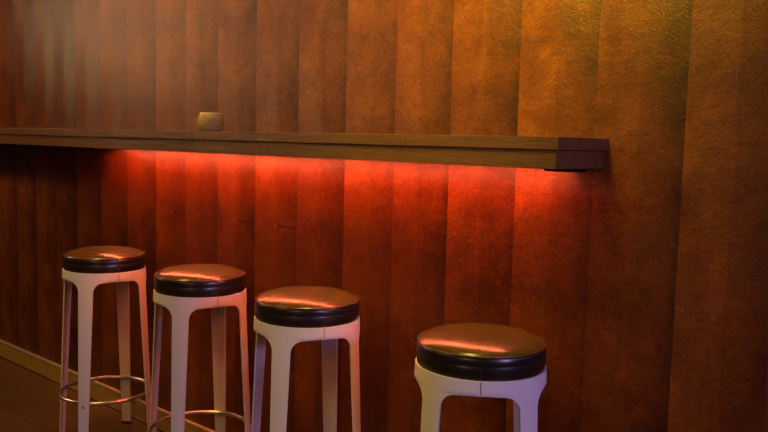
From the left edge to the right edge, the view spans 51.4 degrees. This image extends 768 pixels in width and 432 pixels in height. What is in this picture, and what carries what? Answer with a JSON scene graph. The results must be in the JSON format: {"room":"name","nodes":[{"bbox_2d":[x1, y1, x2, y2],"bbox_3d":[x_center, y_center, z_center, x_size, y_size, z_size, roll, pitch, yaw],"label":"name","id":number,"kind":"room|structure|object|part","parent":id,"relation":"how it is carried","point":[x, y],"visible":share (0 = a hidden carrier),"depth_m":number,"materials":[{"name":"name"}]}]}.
{"room":"bar","nodes":[
{"label":"bar","id":0,"kind":"room"},
{"bbox_2d":[0,357,160,431],"bbox_3d":[-2.737,1.062,1.761,9.600,0.060,5.120,6,7,42],"label":"floor","id":1,"kind":"structure","parent":0,"point":[29,401],"depth_m":3.65,"materials":[{"name":"brown wood"}]},
{"bbox_2d":[57,246,150,431],"bbox_3d":[-1.141,0.528,3.270,0.368,0.803,0.368,-1,6,-28],"label":"bar stool","id":2,"kind":"object","parent":1,"relation":"on","point":[87,268],"visible":1,"depth_m":3.17,"materials":[{"name":"white metal"}]},
{"bbox_3d":[-1.318,0.593,3.298,0.039,0.634,0.060,2,5,7],"label":"leg","id":3,"kind":"part","parent":2,"relation":"part of","materials":[{"name":"white paint"}]},
{"bbox_3d":[-1.164,0.615,3.103,0.060,0.634,0.039,2,5,7],"label":"leg","id":4,"kind":"part","parent":2,"relation":"part of","materials":[{"name":"white paint"}]},
{"bbox_2d":[64,246,143,258],"bbox_3d":[-1.132,0.142,3.234,0.309,0.027,0.309,2,5,7],"label":"seat cushion","id":5,"kind":"object","parent":2,"relation":"on","point":[92,252],"depth_m":3.16,"materials":[{"name":"brown leather"}]},
{"bbox_2d":[63,255,144,273],"bbox_3d":[-1.133,0.188,3.239,0.317,0.067,0.317,2,5,7],"label":"cushion","id":6,"kind":"object","parent":2,"relation":"on","point":[72,264],"depth_m":3.11,"materials":[{"name":"black leather"}]},
{"bbox_3d":[-1.122,0.584,3.451,0.060,0.634,0.039,2,5,7],"label":"leg","id":7,"kind":"part","parent":2,"relation":"part of","materials":[{"name":"white paint"}]},
{"bbox_3d":[-0.968,0.606,3.256,0.039,0.634,0.060,2,5,7],"label":"leg","id":8,"kind":"part","parent":2,"relation":"part of","materials":[{"name":"white paint"}]},
{"bbox_2d":[147,264,251,431],"bbox_3d":[-0.658,0.578,2.857,0.368,0.803,0.368,-1,6,-26],"label":"bar stool","id":9,"kind":"object","parent":1,"relation":"on","point":[184,289],"visible":0.99,"depth_m":2.75,"materials":[{"name":"white paint"}]},
{"bbox_3d":[-0.833,0.642,2.898,0.039,0.634,0.060,2,5,11],"label":"leg","id":10,"kind":"part","parent":9,"relation":"part of","materials":[{"name":"white paint"}]},
{"bbox_3d":[-0.694,0.665,2.692,0.060,0.634,0.039,2,5,11],"label":"leg","id":11,"kind":"part","parent":9,"relation":"part of","materials":[{"name":"white paint"}]},
{"bbox_2d":[155,264,244,280],"bbox_3d":[-0.648,0.192,2.822,0.309,0.027,0.309,2,5,11],"label":"seat cushion","id":12,"kind":"object","parent":9,"relation":"on","point":[186,272],"depth_m":2.74,"materials":[{"name":"brown leather"}]},
{"bbox_2d":[154,275,245,297],"bbox_3d":[-0.650,0.238,2.826,0.317,0.067,0.317,2,5,11],"label":"cushion","id":13,"kind":"object","parent":9,"relation":"on","point":[165,286],"depth_m":2.69,"materials":[{"name":"black leather"}]},
{"bbox_3d":[-0.625,0.635,3.036,0.060,0.634,0.039,2,5,11],"label":"leg","id":14,"kind":"part","parent":9,"relation":"part of","materials":[{"name":"white paint"}]},
{"bbox_3d":[-0.487,0.657,2.830,0.039,0.634,0.060,2,5,11],"label":"leg","id":15,"kind":"part","parent":9,"relation":"part of","materials":[{"name":"white paint"}]},
{"bbox_2d":[251,286,360,431],"bbox_3d":[-0.242,0.625,2.465,0.368,0.803,0.368,-2,6,-33],"label":"bar stool","id":16,"kind":"object","parent":1,"relation":"on","point":[289,316],"visible":1,"depth_m":2.33,"materials":[{"name":"white paint"}]},
{"bbox_3d":[-0.408,0.687,2.537,0.039,0.634,0.060,4,6,22],"label":"leg","id":17,"kind":"part","parent":16,"relation":"part of","materials":[{"name":"white paint"}]},
{"bbox_3d":[-0.310,0.710,2.308,0.060,0.634,0.039,4,6,22],"label":"leg","id":18,"kind":"part","parent":16,"relation":"part of","materials":[{"name":"white paint"}]},
{"bbox_2d":[256,286,357,308],"bbox_3d":[-0.233,0.239,2.429,0.309,0.027,0.309,4,6,22],"label":"seat cushion","id":19,"kind":"object","parent":16,"relation":"on","point":[291,297],"depth_m":2.35,"materials":[{"name":"brown leather"}]},
{"bbox_2d":[255,300,358,327],"bbox_3d":[-0.234,0.285,2.433,0.317,0.067,0.317,4,6,22],"label":"cushion","id":20,"kind":"object","parent":16,"relation":"on","point":[268,313],"depth_m":2.30,"materials":[{"name":"black leather"}]},
{"bbox_3d":[-0.178,0.683,2.635,0.060,0.634,0.039,4,6,22],"label":"leg","id":21,"kind":"part","parent":16,"relation":"part of","materials":[{"name":"white paint"}]},
{"bbox_3d":[-0.081,0.707,2.406,0.039,0.634,0.060,4,6,22],"label":"leg","id":22,"kind":"part","parent":16,"relation":"part of","materials":[{"name":"white paint"}]},
{"bbox_2d":[414,323,546,431],"bbox_3d":[0.229,0.680,1.995,0.368,0.803,0.368,1,5,-5],"label":"bar stool","id":23,"kind":"object","parent":1,"relation":"on","point":[462,359],"visible":1,"depth_m":1.85,"materials":[{"name":"white paint"}]},
{"bbox_3d":[0.090,0.759,1.891,0.039,0.634,0.060,-3,7,-39],"label":"leg","id":24,"kind":"part","parent":23,"relation":"part of","materials":[{"name":"white paint"}]},
{"bbox_2d":[416,341,545,381],"bbox_3d":[0.237,0.340,1.963,0.317,0.067,0.317,-3,7,-39],"label":"cushion","id":25,"kind":"object","parent":23,"relation":"on","point":[436,361],"depth_m":1.83,"materials":[{"name":"black leather"}]},
{"bbox_2d":[418,323,544,356],"bbox_3d":[0.238,0.294,1.959,0.309,0.027,0.309,-3,7,-39],"label":"seat cushion","id":26,"kind":"object","parent":23,"relation":"on","point":[458,339],"depth_m":1.88,"materials":[{"name":"brown leather"}]},
{"bbox_3d":[0.364,0.745,2.112,0.039,0.634,0.060,-3,7,-39],"label":"leg","id":27,"kind":"part","parent":23,"relation":"part of","materials":[{"name":"white paint"}]},
{"bbox_3d":[0.338,0.767,1.865,0.060,0.634,0.039,-3,7,-39],"label":"leg","id":28,"kind":"part","parent":23,"relation":"part of","materials":[{"name":"white paint"}]},
{"bbox_2d":[0,0,767,431],"bbox_3d":[-1.032,-0.493,3.485,9.602,2.800,0.120,6,7,42],"label":"wall","id":29,"kind":"structure","parent":0,"point":[642,276],"depth_m":2.41,"materials":[{"name":"red wood"}]},
{"bbox_3d":[-2.032,-0.594,4.304,1.110,2.800,0.012,6,7,42],"label":"veneer panel","id":30,"kind":"part","parent":29,"relation":"part of","materials":[{"name":"brown wood"}]},
{"bbox_2d":[0,339,214,431],"bbox_3d":[-1.111,0.857,3.561,9.600,0.095,0.015,6,7,42],"label":"baseboard","id":31,"kind":"structure","parent":29,"relation":"attached to","point":[50,370],"depth_m":3.81,"materials":[{"name":"brown wood"}]},
{"bbox_3d":[-1.203,-0.505,3.565,1.110,2.800,0.012,6,7,42],"label":"veneer panel","id":32,"kind":"part","parent":29,"relation":"part of","materials":[{"name":"brown wood"}]},
{"bbox_3d":[-0.374,-0.415,2.826,1.110,2.800,0.012,6,7,42],"label":"veneer panel","id":33,"kind":"part","parent":29,"relation":"part of","materials":[{"name":"brown wood"}]},
{"bbox_2d":[0,128,607,168],"bbox_3d":[-1.234,-0.333,3.430,4.600,0.074,0.248,6,7,42],"label":"bar shelf","id":34,"kind":"object","parent":29,"relation":"attached to","point":[538,152],"visible":1,"depth_m":2.24,"materials":[{"name":"brown wood"}]},
{"bbox_2d":[197,112,223,130],"bbox_3d":[-0.598,-0.324,2.756,0.091,0.064,0.091,6,7,42],"label":"glass","id":35,"kind":"object","parent":34,"relation":"on","point":[206,121],"visible":0.94,"depth_m":2.72,"materials":[{"name":"beige"}]},
{"bbox_3d":[-1.234,-0.355,3.428,4.600,0.030,0.248,6,7,42],"label":"shelf","id":36,"kind":"part","parent":34,"relation":"part of","materials":[{"name":"brown wood"}]},
{"bbox_2d":[96,148,586,171],"bbox_3d":[-0.395,-0.218,2.749,2.365,0.033,0.060,6,7,42],"label":"light","id":37,"kind":"object","parent":34,"relation":"attached to","point":[555,170],"visible":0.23,"depth_m":1.97,"materials":[{"name":"black"}]},
{"bbox_3d":[0.455,-0.326,2.087,1.110,2.800,0.012,6,7,42],"label":"veneer panel","id":38,"kind":"part","parent":29,"relation":"part of","materials":[{"name":"brown wood"}]},
{"bbox_3d":[1.284,-0.237,1.349,1.110,2.800,0.012,6,7,42],"label":"veneer panel","id":39,"kind":"part","parent":29,"relation":"part of","materials":[{"name":"brown wood"}]}
]}

